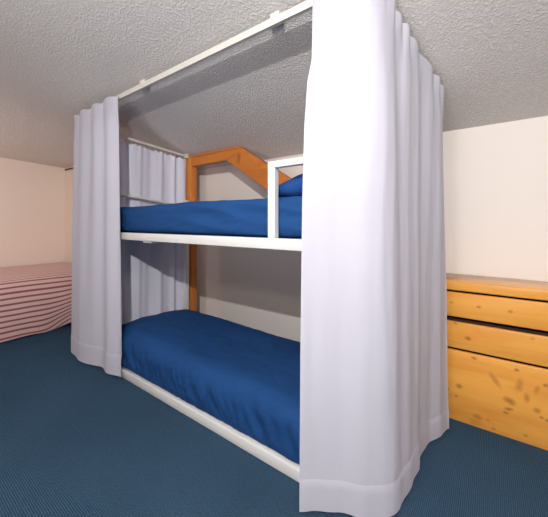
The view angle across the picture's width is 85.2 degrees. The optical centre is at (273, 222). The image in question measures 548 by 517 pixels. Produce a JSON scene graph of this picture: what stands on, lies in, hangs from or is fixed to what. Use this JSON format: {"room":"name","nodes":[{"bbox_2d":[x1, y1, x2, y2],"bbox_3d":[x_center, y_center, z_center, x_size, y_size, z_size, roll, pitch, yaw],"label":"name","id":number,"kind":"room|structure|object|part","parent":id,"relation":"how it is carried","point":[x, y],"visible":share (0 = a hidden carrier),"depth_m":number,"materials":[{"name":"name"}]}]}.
{"room":"bedroom","nodes":[
{"label":"bedroom","id":0,"kind":"room"},
{"bbox_2d":[0,157,64,266],"bbox_3d":[-4.179,0.075,2.575,0.001,2.099,4.106,0,0,36],"label":"wall","id":1,"kind":"structure","parent":0,"point":[32,195],"depth_m":3.92,"materials":[{"name":"paint"}]},
{"bbox_2d":[65,166,72,262],"bbox_3d":[-2.230,0.169,3.699,1.837,1.910,0.001,0,0,36],"label":"wall","id":2,"kind":"structure","parent":0,"point":[68,173],"depth_m":4.16,"materials":[{"name":"paint"}]},
{"bbox_2d":[0,0,547,169],"bbox_3d":[-0.958,-1.105,0.599,7.535,1.006,4.686,0,0,36],"label":"ceiling","id":3,"kind":"structure","parent":0,"point":[59,59],"depth_m":1.74,"materials":[{"name":"paint"}]},
{"bbox_2d":[89,0,312,109],"bbox_3d":[-0.660,-0.915,1.874,2.566,0.079,0.078,0,0,36],"label":"rail","id":4,"kind":"object","parent":3,"relation":"attached to","point":[277,18],"visible":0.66,"depth_m":1.51,"materials":[{"name":"white plastic"}]},
{"bbox_2d":[71,96,121,376],"bbox_3d":[-1.435,0.093,2.356,0.839,2.033,0.138,0,0,43],"label":"curtain","id":5,"kind":"object","parent":4,"relation":"hanging from","point":[96,336],"visible":1,"depth_m":2.29,"materials":[{"name":"white fabric"}]},
{"bbox_2d":[299,0,448,516],"bbox_3d":[0.548,0.085,1.300,0.956,2.030,0.227,0,0,-28],"label":"curtain","id":6,"kind":"object","parent":4,"relation":"hanging from","point":[374,372],"visible":1,"depth_m":1.14,"materials":[{"name":"white fabric"}]},
{"bbox_2d":[0,323,547,516],"bbox_3d":[-0.958,1.124,0.599,7.535,0.001,4.686,0,0,36],"label":"floor","id":7,"kind":"structure","parent":0,"point":[78,439],"depth_m":1.39,"materials":[{"name":"carpet"}]},
{"bbox_2d":[120,157,354,516],"bbox_3d":[-0.281,0.421,2.068,2.079,1.406,0.820,0,0,36],"label":"bunk bed","id":8,"kind":"object","parent":7,"relation":"on","point":[262,452],"visible":0.34,"depth_m":1.53,"materials":[{"name":"white metal"}]},
{"bbox_3d":[-1.108,-0.194,2.665,0.024,0.092,0.772,0,0,36],"label":"head rail","id":9,"kind":"part","parent":8,"relation":"part of","materials":[{"name":"white metal"}]},
{"bbox_3d":[-0.878,0.452,2.982,0.040,1.344,0.040,0,0,36],"label":"corner post","id":10,"kind":"part","parent":8,"relation":"part of","materials":[{"name":"white metal"}]},
{"bbox_3d":[-0.512,1.093,1.750,2.000,0.053,0.033,0,0,36],"label":"rail","id":11,"kind":"part","parent":8,"relation":"part of","materials":[{"name":"white metal"}]},
{"bbox_3d":[-0.512,0.098,1.750,2.000,0.051,0.033,0,0,36],"label":"rail","id":12,"kind":"part","parent":8,"relation":"part of","materials":[{"name":"white metal"}]},
{"bbox_2d":[128,232,301,238],"bbox_3d":[-0.281,0.089,2.068,1.980,0.033,0.745,0,0,36],"label":"mattress","id":13,"kind":"object","parent":8,"relation":"in","point":[128,232],"visible":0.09,"depth_m":1.68,"materials":[{"name":"blue fabric"}]},
{"bbox_2d":[120,196,301,237],"bbox_3d":[-0.277,-0.031,2.074,1.980,0.205,0.761,0,0,36],"label":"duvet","id":14,"kind":"object","parent":13,"relation":"on","point":[249,217],"visible":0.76,"depth_m":1.65,"materials":[{"name":"blue fabric"}]},
{"bbox_2d":[267,174,302,196],"bbox_3d":[0.310,-0.200,1.562,0.501,0.188,0.547,0,0,36],"label":"pillow","id":15,"kind":"object","parent":14,"relation":"on","point":[294,186],"visible":0.07,"depth_m":1.43,"materials":[{"name":"blue fabric"}]},
{"bbox_3d":[0.139,-0.104,1.278,0.393,0.354,0.033,0,0,36],"label":"guard rail","id":16,"kind":"part","parent":8,"relation":"part of","materials":[{"name":"white metal"}]},
{"bbox_2d":[186,146,291,310],"bbox_3d":[0.009,0.220,2.466,2.220,1.809,0.077,0,0,36],"label":"frame","id":17,"kind":"object","parent":7,"relation":"on","point":[250,164],"visible":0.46,"depth_m":2.85,"materials":[{"name":"orange wood"}]},
{"bbox_2d":[120,135,188,158],"bbox_3d":[-1.130,-0.694,2.738,0.050,0.107,0.821,0,0,36],"label":"curtain rod","id":18,"kind":"object","parent":17,"relation":"attached to","point":[185,156],"visible":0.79,"depth_m":2.77,"materials":[{"name":"white plastic"}]},
{"bbox_2d":[120,140,185,324],"bbox_3d":[-1.131,0.200,2.728,0.036,1.801,0.792,0,0,36],"label":"curtain","id":19,"kind":"object","parent":18,"relation":"hanging from","point":[152,274],"visible":0.59,"depth_m":2.74,"materials":[{"name":"grey fabric"}]},
{"bbox_3d":[-0.857,0.228,3.093,0.082,1.792,0.077,0,0,36],"label":"post","id":20,"kind":"part","parent":17,"relation":"part of","materials":[{"name":"orange wood"}]},
{"bbox_2d":[446,273,547,450],"bbox_3d":[1.415,0.728,1.579,1.041,0.793,0.292,0,0,36],"label":"dresser","id":21,"kind":"object","parent":7,"relation":"on","point":[497,327],"visible":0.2,"depth_m":1.58,"materials":[{"name":"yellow wood"}]},
{"bbox_3d":[1.344,0.926,1.481,1.010,0.397,0.022,0,0,36],"label":"panel","id":22,"kind":"part","parent":21,"relation":"part of","materials":[{"name":"brown wood"}]},
{"bbox_3d":[1.343,0.639,1.481,1.010,0.148,0.023,0,0,36],"label":"drawer","id":23,"kind":"part","parent":21,"relation":"part of","materials":[{"name":"brown wood"}]},
{"bbox_3d":[1.343,0.466,1.481,1.010,0.139,0.023,0,0,36],"label":"drawer","id":24,"kind":"part","parent":21,"relation":"part of","materials":[{"name":"brown wood"}]},
{"bbox_3d":[1.496,0.754,1.691,0.970,0.740,0.016,0,0,36],"label":"panel","id":25,"kind":"part","parent":21,"relation":"part of","materials":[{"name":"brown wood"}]},
{"bbox_3d":[-0.281,1.081,2.068,1.980,0.031,0.745,0,0,36],"label":"mattress","id":26,"kind":"object","parent":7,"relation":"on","visible":0},
{"bbox_2d":[121,309,299,464],"bbox_3d":[-0.290,0.920,2.056,1.980,0.289,0.805,0,0,36],"label":"duvet","id":27,"kind":"object","parent":26,"relation":"on","point":[246,378],"visible":0.77,"depth_m":1.77,"materials":[{"name":"blue fabric"}]},
{"bbox_3d":[-3.142,0.854,2.956,1.144,0.541,2.112,0,0,36],"label":"bed","id":28,"kind":"object","parent":7,"relation":"on","visible":0},
{"bbox_2d":[0,262,71,342],"bbox_3d":[-3.100,0.832,2.927,1.291,0.578,2.203,0,0,36],"label":"bedspread","id":29,"kind":"object","parent":28,"relation":"on","point":[34,299],"visible":0.84,"depth_m":2.98,"materials":[{"name":"fabric"}]},
{"bbox_2d":[197,116,547,341],"bbox_3d":[1.160,0.259,1.957,5.698,1.731,0.001,0,0,36],"label":"wall","id":30,"kind":"structure","parent":0,"point":[495,176],"depth_m":1.92,"materials":[{"name":"beige paint"}]}
]}

